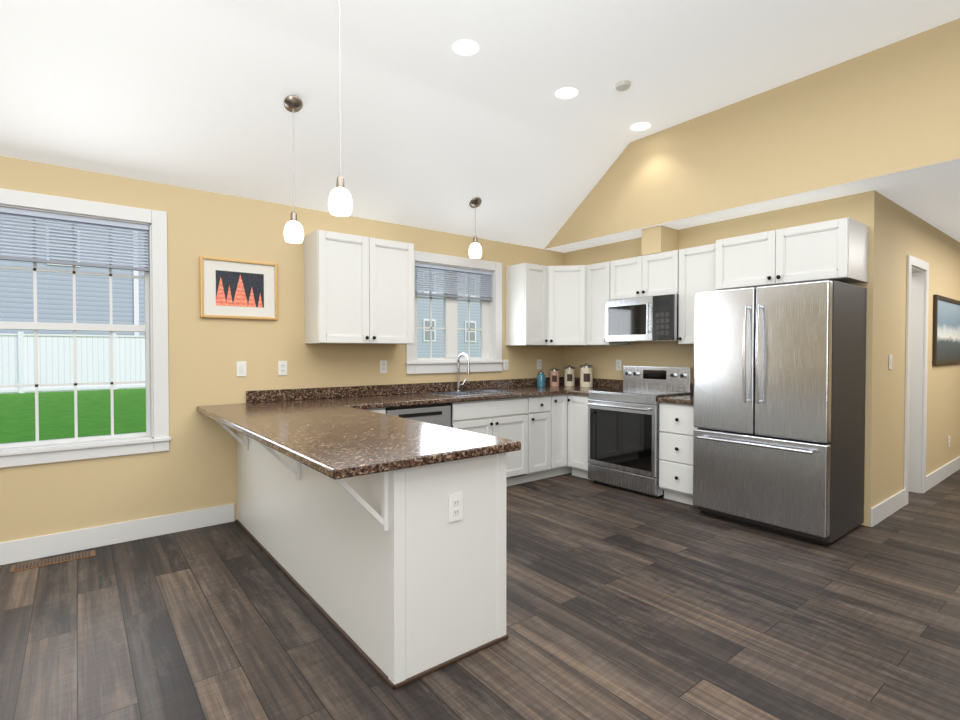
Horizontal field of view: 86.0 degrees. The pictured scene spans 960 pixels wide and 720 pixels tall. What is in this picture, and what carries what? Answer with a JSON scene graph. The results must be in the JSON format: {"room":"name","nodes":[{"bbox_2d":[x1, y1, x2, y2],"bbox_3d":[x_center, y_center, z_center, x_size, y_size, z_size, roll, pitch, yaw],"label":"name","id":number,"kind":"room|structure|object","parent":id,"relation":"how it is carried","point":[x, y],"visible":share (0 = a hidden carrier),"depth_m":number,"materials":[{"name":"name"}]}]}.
{"room":"kitchen","nodes":[
{"label":"kitchen","id":0,"kind":"room"},
{"bbox_2d":[0,156,543,541],"bbox_3d":[-2.310,-0.003,3.690,7.620,2.483,0.150,-1,1,-38],"label":"wall","id":1,"kind":"structure","parent":0,"point":[198,470],"depth_m":3.81,"materials":[{"name":"beige paint"}]},
{"bbox_2d":[0,188,170,467],"bbox_3d":[-2.664,-0.196,3.385,1.060,1.690,0.188,-1,1,-38],"label":"window","id":2,"kind":"structure","parent":1,"relation":"in","point":[150,225],"depth_m":3.42,"materials":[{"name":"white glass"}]},
{"bbox_2d":[0,503,233,564],"bbox_3d":[-3.570,1.188,2.618,4.290,0.138,0.015,-1,1,-38],"label":"baseboard","id":3,"kind":"structure","parent":1,"relation":"attached to","point":[24,549],"depth_m":3.46,"materials":[{"name":"white wood"}]},
{"bbox_2d":[200,256,277,319],"bbox_3d":[-1.833,-0.540,3.939,0.550,0.450,0.025,-1,1,-38],"label":"framed picture","id":4,"kind":"object","parent":1,"relation":"attached to","point":[237,289],"visible":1,"depth_m":3.93,"materials":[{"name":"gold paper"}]},
{"bbox_2d":[236,361,246,376],"bbox_3d":[-1.834,0.068,3.960,0.072,0.116,0.008,-1,1,-38],"label":"switch plate","id":5,"kind":"object","parent":1,"relation":"attached to","point":[241,368],"visible":1,"depth_m":3.96,"materials":[{"name":"white plastic"}]},
{"bbox_2d":[278,361,286,374],"bbox_3d":[-1.590,0.065,4.151,0.072,0.116,0.008,-1,1,-38],"label":"electrical outlet","id":6,"kind":"object","parent":1,"relation":"attached to","point":[282,367],"visible":1,"depth_m":4.15,"materials":[{"name":"white plastic"}]},
{"bbox_2d":[304,230,413,343],"bbox_3d":[-1.005,-0.580,4.381,0.860,0.885,0.350,-1,1,-38],"label":"upper cabinet","id":7,"kind":"object","parent":1,"relation":"attached to","point":[358,289],"visible":1,"depth_m":4.22,"materials":[{"name":"white wood"}]},
{"bbox_2d":[380,360,386,372],"bbox_3d":[-0.882,0.062,4.706,0.072,0.116,0.008,-1,1,-38],"label":"electrical outlet","id":8,"kind":"object","parent":1,"relation":"attached to","point":[383,366],"visible":1,"depth_m":4.70,"materials":[{"name":"white plastic"}]},
{"bbox_2d":[246,377,563,402],"bbox_3d":[-0.395,0.268,5.082,3.587,0.094,0.021,-1,1,-38],"label":"backsplash","id":9,"kind":"structure","parent":1,"relation":"attached to","point":[256,396],"depth_m":4.66,"materials":[{"name":"stone"}]},
{"bbox_2d":[405,251,503,373],"bbox_3d":[-0.271,-0.458,5.255,1.200,1.170,0.188,-1,1,-38],"label":"window","id":10,"kind":"structure","parent":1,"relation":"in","point":[488,288],"depth_m":5.26,"materials":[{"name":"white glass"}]},
{"bbox_2d":[503,360,507,369],"bbox_3d":[0.283,0.054,5.618,0.072,0.116,0.008,-1,1,-38],"label":"electrical outlet","id":11,"kind":"object","parent":1,"relation":"attached to","point":[505,365],"visible":1,"depth_m":5.61,"materials":[{"name":"white plastic"}]},
{"bbox_2d":[506,263,547,345],"bbox_3d":[0.514,-0.588,5.571,0.318,0.860,0.350,-1,1,-38],"label":"upper cabinet","id":12,"kind":"object","parent":1,"relation":"attached to","point":[526,304],"visible":1,"depth_m":5.47,"materials":[{"name":"white wood"}]},
{"bbox_2d":[537,359,541,368],"bbox_3d":[0.685,0.049,5.933,0.072,0.116,0.008,-1,1,-38],"label":"electrical outlet","id":13,"kind":"object","parent":1,"relation":"attached to","point":[539,363],"visible":1,"depth_m":5.93,"materials":[{"name":"white plastic"}]},
{"bbox_2d":[0,469,959,719],"bbox_3d":[2.254,1.321,1.794,12.800,0.100,8.800,-1,1,-38],"label":"floor","id":14,"kind":"structure","parent":0,"point":[623,605],"depth_m":2.41,"materials":[{"name":"wood"}]},
{"bbox_2d":[10,550,95,571],"bbox_3d":[-2.640,1.244,3.196,0.405,0.008,0.115,-1,1,-38],"label":"floor vent","id":15,"kind":"object","parent":14,"relation":"in","point":[45,562],"visible":1,"depth_m":3.18,"materials":[{"name":"brown metal"}]},
{"bbox_2d":[211,418,508,689],"bbox_3d":[-0.945,0.820,3.079,0.848,0.859,2.511,-1,1,-38],"label":"base cabinet","id":16,"kind":"object","parent":14,"relation":"on","point":[397,578],"visible":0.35,"depth_m":2.22,"materials":[{"name":"white wood"}]},
{"bbox_2d":[213,405,520,479],"bbox_3d":[-0.744,0.374,2.783,0.879,0.040,1.920,-1,1,-38],"label":"countertop","id":17,"kind":"structure","parent":16,"relation":"on","point":[340,438],"depth_m":2.37,"materials":[{"name":"stone"}]},
{"bbox_2d":[448,492,462,522],"bbox_3d":[-0.101,0.615,2.151,0.072,0.116,0.008,-1,1,-38],"label":"outlet","id":18,"kind":"object","parent":16,"relation":"attached to","point":[455,506],"visible":1,"depth_m":2.15,"materials":[{"name":"white plastic"}]},
{"bbox_2d":[363,408,385,413],"bbox_3d":[-1.080,0.801,4.177,0.395,0.860,0.616,-1,1,-38],"label":"base cabinet","id":19,"kind":"object","parent":14,"relation":"on","point":[379,410],"depth_m":4.02,"materials":[{"name":"white wood"}]},
{"bbox_2d":[386,403,450,426],"bbox_3d":[-0.671,0.794,4.482,0.616,0.855,0.606,-1,1,-38],"label":"dishwasher","id":20,"kind":"object","parent":14,"relation":"on","point":[438,414],"visible":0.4,"depth_m":4.28,"materials":[{"name":"silver metal"}]},
{"bbox_2d":[483,395,558,485],"bbox_3d":[0.406,0.782,5.340,0.448,0.860,0.617,-1,1,-38],"label":"base cabinet","id":21,"kind":"object","parent":14,"relation":"on","point":[536,426],"depth_m":5.01,"materials":[{"name":"white wood"}]},
{"bbox_2d":[559,394,570,474],"bbox_3d":[0.598,0.779,5.490,0.296,0.860,0.617,-1,1,-38],"label":"base cabinet","id":22,"kind":"object","parent":14,"relation":"on","point":[563,468],"depth_m":5.31,"materials":[{"name":"white wood"}]},
{"bbox_2d":[197,385,584,418],"bbox_3d":[-0.336,0.341,4.732,3.927,0.040,0.647,-1,1,-38],"label":"countertop","id":23,"kind":"structure","parent":22,"relation":"on","point":[398,400],"depth_m":4.29,"materials":[{"name":"stone"}]},
{"bbox_2d":[455,353,469,390],"bbox_3d":[-0.145,0.121,5.114,0.118,0.386,0.214,-1,1,-38],"label":"faucet","id":24,"kind":"object","parent":23,"relation":"on","point":[458,384],"visible":1,"depth_m":5.14,"materials":[{"name":"silver metal"}]},
{"bbox_2d":[425,389,520,396],"bbox_3d":[-0.050,0.402,4.947,0.824,0.181,0.474,-1,1,-38],"label":"double-bowl sink","id":25,"kind":"object","parent":23,"relation":"in","point":[471,393],"visible":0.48,"depth_m":5.04,"materials":[{"name":"silver metal"}]},
{"bbox_2d":[537,370,544,386],"bbox_3d":[0.688,0.208,5.801,0.096,0.189,0.096,-1,1,-38],"label":"jar","id":26,"kind":"object","parent":23,"relation":"on","point":[541,379],"visible":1,"depth_m":5.76,"materials":[{"name":"blue glass"}]},
{"bbox_2d":[550,367,558,385],"bbox_3d":[0.858,0.190,5.934,0.111,0.219,0.111,-1,1,-38],"label":"canister","id":27,"kind":"object","parent":23,"relation":"on","point":[554,376],"visible":1,"depth_m":5.89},
{"bbox_2d":[564,365,574,385],"bbox_3d":[1.033,0.178,5.944,0.122,0.244,0.122,-1,1,-38],"label":"canister","id":28,"kind":"object","parent":23,"relation":"on","point":[569,375],"visible":1,"depth_m":5.89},
{"bbox_2d":[580,363,592,387],"bbox_3d":[1.188,0.168,5.754,0.142,0.269,0.142,-1,1,-38],"label":"canister","id":29,"kind":"object","parent":23,"relation":"on","point":[586,375],"visible":1,"depth_m":5.69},
{"bbox_2d":[569,387,613,395],"bbox_3d":[1.237,0.330,5.381,0.651,0.040,0.270,-1,1,-38],"label":"countertop","id":30,"kind":"structure","parent":22,"relation":"on","point":[585,392],"depth_m":5.27,"materials":[{"name":"stone"}]},
{"bbox_2d":[575,377,622,387],"bbox_3d":[1.296,0.255,5.810,0.027,0.094,0.870,-1,1,-38],"label":"backsplash","id":31,"kind":"structure","parent":30,"relation":"on","point":[607,383],"depth_m":5.68,"materials":[{"name":"stone"}]},
{"bbox_2d":[567,394,589,478],"bbox_3d":[1.234,0.780,5.419,0.617,0.860,0.316,-1,1,-38],"label":"base cabinet","id":32,"kind":"object","parent":14,"relation":"on","point":[577,405],"depth_m":5.25,"materials":[{"name":"white wood"}]},
{"bbox_2d":[588,366,693,497],"bbox_3d":[1.523,0.642,4.957,0.696,1.150,0.756,-1,1,-38],"label":"range","id":33,"kind":"object","parent":14,"relation":"on","point":[623,438],"visible":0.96,"depth_m":4.81,"materials":[{"name":"silver metal"}]},
{"bbox_2d":[659,402,697,504],"bbox_3d":[1.919,0.795,4.545,0.617,0.860,0.376,-1,1,-38],"label":"base cabinet","id":34,"kind":"object","parent":14,"relation":"on","point":[676,427],"depth_m":4.38,"materials":[{"name":"white wood"}]},
{"bbox_2d":[657,394,693,404],"bbox_3d":[1.909,0.297,4.530,0.642,0.135,0.376,-1,1,-38],"label":"countertop","id":35,"kind":"structure","parent":34,"relation":"on","point":[680,399],"depth_m":4.38,"materials":[{"name":"stone"}]},
{"bbox_2d":[693,280,866,544],"bbox_3d":[2.241,0.349,3.923,0.814,1.764,0.935,-1,1,-38],"label":"refrigerator","id":36,"kind":"object","parent":14,"relation":"on","point":[779,408],"visible":1,"depth_m":3.63,"materials":[{"name":"silver metal"}]},
{"bbox_2d":[0,0,959,252],"bbox_3d":[2.254,-1.694,1.742,12.800,0.966,8.800,-1,1,-38],"label":"ceiling","id":37,"kind":"structure","parent":0,"point":[438,133],"depth_m":3.49,"materials":[{"name":"white paint"}]},
{"bbox_2d":[284,95,303,243],"bbox_3d":[-1.272,-1.294,3.510,0.129,0.975,0.129,-1,1,-38],"label":"pendant light","id":38,"kind":"object","parent":37,"relation":"hanging from","point":[293,228],"visible":1,"depth_m":3.48,"materials":[{"name":"white glass"}]},
{"bbox_2d":[328,0,352,216],"bbox_3d":[-0.765,-1.442,2.812,0.129,1.286,0.129,-1,1,-38],"label":"pendant light","id":39,"kind":"object","parent":37,"relation":"hanging from","point":[340,202],"visible":1,"depth_m":2.79,"materials":[{"name":"white glass"}]},
{"bbox_2d":[453,40,478,55],"bbox_3d":[-0.094,-2.090,3.453,0.180,0.012,0.180,-1,1,-38],"label":"recessed light","id":40,"kind":"object","parent":37,"relation":"in","point":[465,47],"visible":1,"depth_m":3.45,"materials":[{"name":"white"}]},
{"bbox_2d":[469,197,481,258],"bbox_3d":[-0.045,-1.261,4.929,0.129,0.562,0.129,-1,1,-38],"label":"pendant light","id":41,"kind":"object","parent":37,"relation":"hanging from","point":[475,250],"visible":1,"depth_m":4.89,"materials":[{"name":"white glass"}]},
{"bbox_2d":[555,87,577,98],"bbox_3d":[0.685,-2.100,4.063,0.180,0.012,0.180,-1,1,-38],"label":"recessed light","id":42,"kind":"object","parent":37,"relation":"in","point":[566,93],"visible":1,"depth_m":4.07,"materials":[{"name":"white"}]},
{"bbox_2d":[615,80,630,90],"bbox_3d":[1.088,-2.086,3.922,0.120,0.036,0.120,-1,1,-38],"label":"smoke detector","id":43,"kind":"object","parent":37,"relation":"attached to","point":[622,85],"visible":1,"depth_m":3.89,"materials":[{"name":"white plastic"}]},
{"bbox_2d":[630,122,650,130],"bbox_3d":[1.456,-2.111,4.668,0.180,0.012,0.180,-1,1,-38],"label":"recessed light","id":44,"kind":"object","parent":37,"relation":"in","point":[642,126],"visible":1,"depth_m":4.66,"materials":[{"name":"white"}]},
{"bbox_2d":[544,18,959,526],"bbox_3d":[3.369,-0.414,2.733,0.150,3.339,8.650,-1,1,-38],"label":"wall","id":45,"kind":"structure","parent":0,"point":[890,108],"depth_m":4.11,"materials":[{"name":"beige paint"}]},
{"bbox_2d":[538,265,600,345],"bbox_3d":[0.957,-0.591,5.756,0.610,0.860,0.605,-1,1,-38],"label":"upper cabinet","id":46,"kind":"object","parent":45,"relation":"attached to","point":[567,305],"visible":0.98,"depth_m":5.54,"materials":[{"name":"white wood"}]},
{"bbox_2d":[586,261,627,345],"bbox_3d":[1.343,-0.587,5.474,0.350,0.860,0.306,-1,1,-38],"label":"upper cabinet","id":47,"kind":"object","parent":45,"relation":"attached to","point":[598,285],"visible":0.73,"depth_m":5.40,"materials":[{"name":"white wood"}]},
{"bbox_2d":[616,360,621,370],"bbox_3d":[1.499,0.055,5.563,0.008,0.116,0.072,-1,1,-38],"label":"electrical outlet","id":48,"kind":"object","parent":45,"relation":"attached to","point":[618,364],"visible":1,"depth_m":5.55,"materials":[{"name":"white plastic"}]},
{"bbox_2d":[610,250,678,299],"bbox_3d":[1.672,-0.807,5.049,0.350,0.405,0.756,-1,1,-38],"label":"upper cabinet","id":49,"kind":"object","parent":45,"relation":"attached to","point":[656,274],"visible":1,"depth_m":4.93,"materials":[{"name":"white wood"}]},
{"bbox_2d":[605,294,678,341],"bbox_3d":[1.634,-0.391,5.027,0.447,0.415,0.756,-1,1,-38],"label":"microwave","id":50,"kind":"object","parent":49,"relation":"attached to","point":[649,319],"visible":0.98,"depth_m":4.87,"materials":[{"name":"silver metal"}]},
{"bbox_2d":[678,243,717,344],"bbox_3d":[2.029,-0.572,4.598,0.350,0.860,0.393,-1,1,-38],"label":"upper cabinet","id":51,"kind":"object","parent":45,"relation":"attached to","point":[697,269],"visible":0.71,"depth_m":4.57,"materials":[{"name":"white wood"}]},
{"bbox_2d":[716,217,868,289],"bbox_3d":[2.397,-0.784,4.027,0.470,0.415,0.935,-1,1,-38],"label":"upper cabinet","id":52,"kind":"object","parent":45,"relation":"attached to","point":[835,250],"visible":1,"depth_m":3.80,"materials":[{"name":"white wood"}]},
{"bbox_2d":[870,489,905,526],"bbox_3d":[3.242,1.163,4.081,0.880,0.138,0.015,-1,1,-38],"label":"baseboard","id":53,"kind":"structure","parent":45,"relation":"attached to","point":[887,507],"depth_m":4.03,"materials":[{"name":"white wood"}]},
{"bbox_2d":[889,355,891,368],"bbox_3d":[3.243,0.016,4.061,0.072,0.116,0.008,-1,1,-38],"label":"light switch","id":54,"kind":"object","parent":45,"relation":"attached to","point":[890,361],"visible":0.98,"depth_m":4.05,"materials":[{"name":"white plastic"}]},
{"bbox_2d":[904,255,928,504],"bbox_3d":[3.804,0.169,4.596,0.660,2.110,0.168,-1,1,-38],"label":"door frame","id":55,"kind":"structure","parent":45,"relation":"attached to","point":[916,360],"depth_m":4.71,"materials":[{"name":"white wood"}]},
{"bbox_2d":[926,456,959,490],"bbox_3d":[5.274,1.136,5.671,2.960,0.138,0.015,-1,1,-38],"label":"baseboard","id":56,"kind":"structure","parent":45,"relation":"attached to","point":[932,479],"depth_m":5.17,"materials":[{"name":"white wood"}]},
{"bbox_2d":[933,294,959,364],"bbox_3d":[4.810,-0.293,5.274,1.250,0.670,0.025,-1,1,-38],"label":"framed picture","id":57,"kind":"object","parent":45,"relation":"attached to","point":[946,330],"visible":0.98,"depth_m":5.17,"materials":[{"name":"brown wood"}]},
{"label":"outside","id":58,"kind":"structure","parent":0,"visible":0},
{"bbox_2d":[0,388,145,443],"bbox_3d":[-7.083,0.885,28.710,105.000,0.100,44.600,-1,1,-38],"label":"lawn","id":59,"kind":"structure","parent":58,"point":[56,418],"depth_m":10.76,"materials":[{"name":"green plant"}]},
{"bbox_2d":[0,332,145,393],"bbox_3d":[-19.468,0.141,12.426,35.565,1.940,0.180,-1,1,-38],"label":"fence","id":60,"kind":"object","parent":59,"relation":"on","point":[55,359],"depth_m":17.00,"materials":[{"name":"plastic"}]},
{"bbox_2d":[0,216,479,357],"bbox_3d":[-12.627,-4.186,31.649,78.000,9.900,11.800,-1,1,-38],"label":"house","id":61,"kind":"structure","parent":59,"relation":"on","point":[55,300],"depth_m":21.75,"materials":[{"name":"grey"}]}
]}

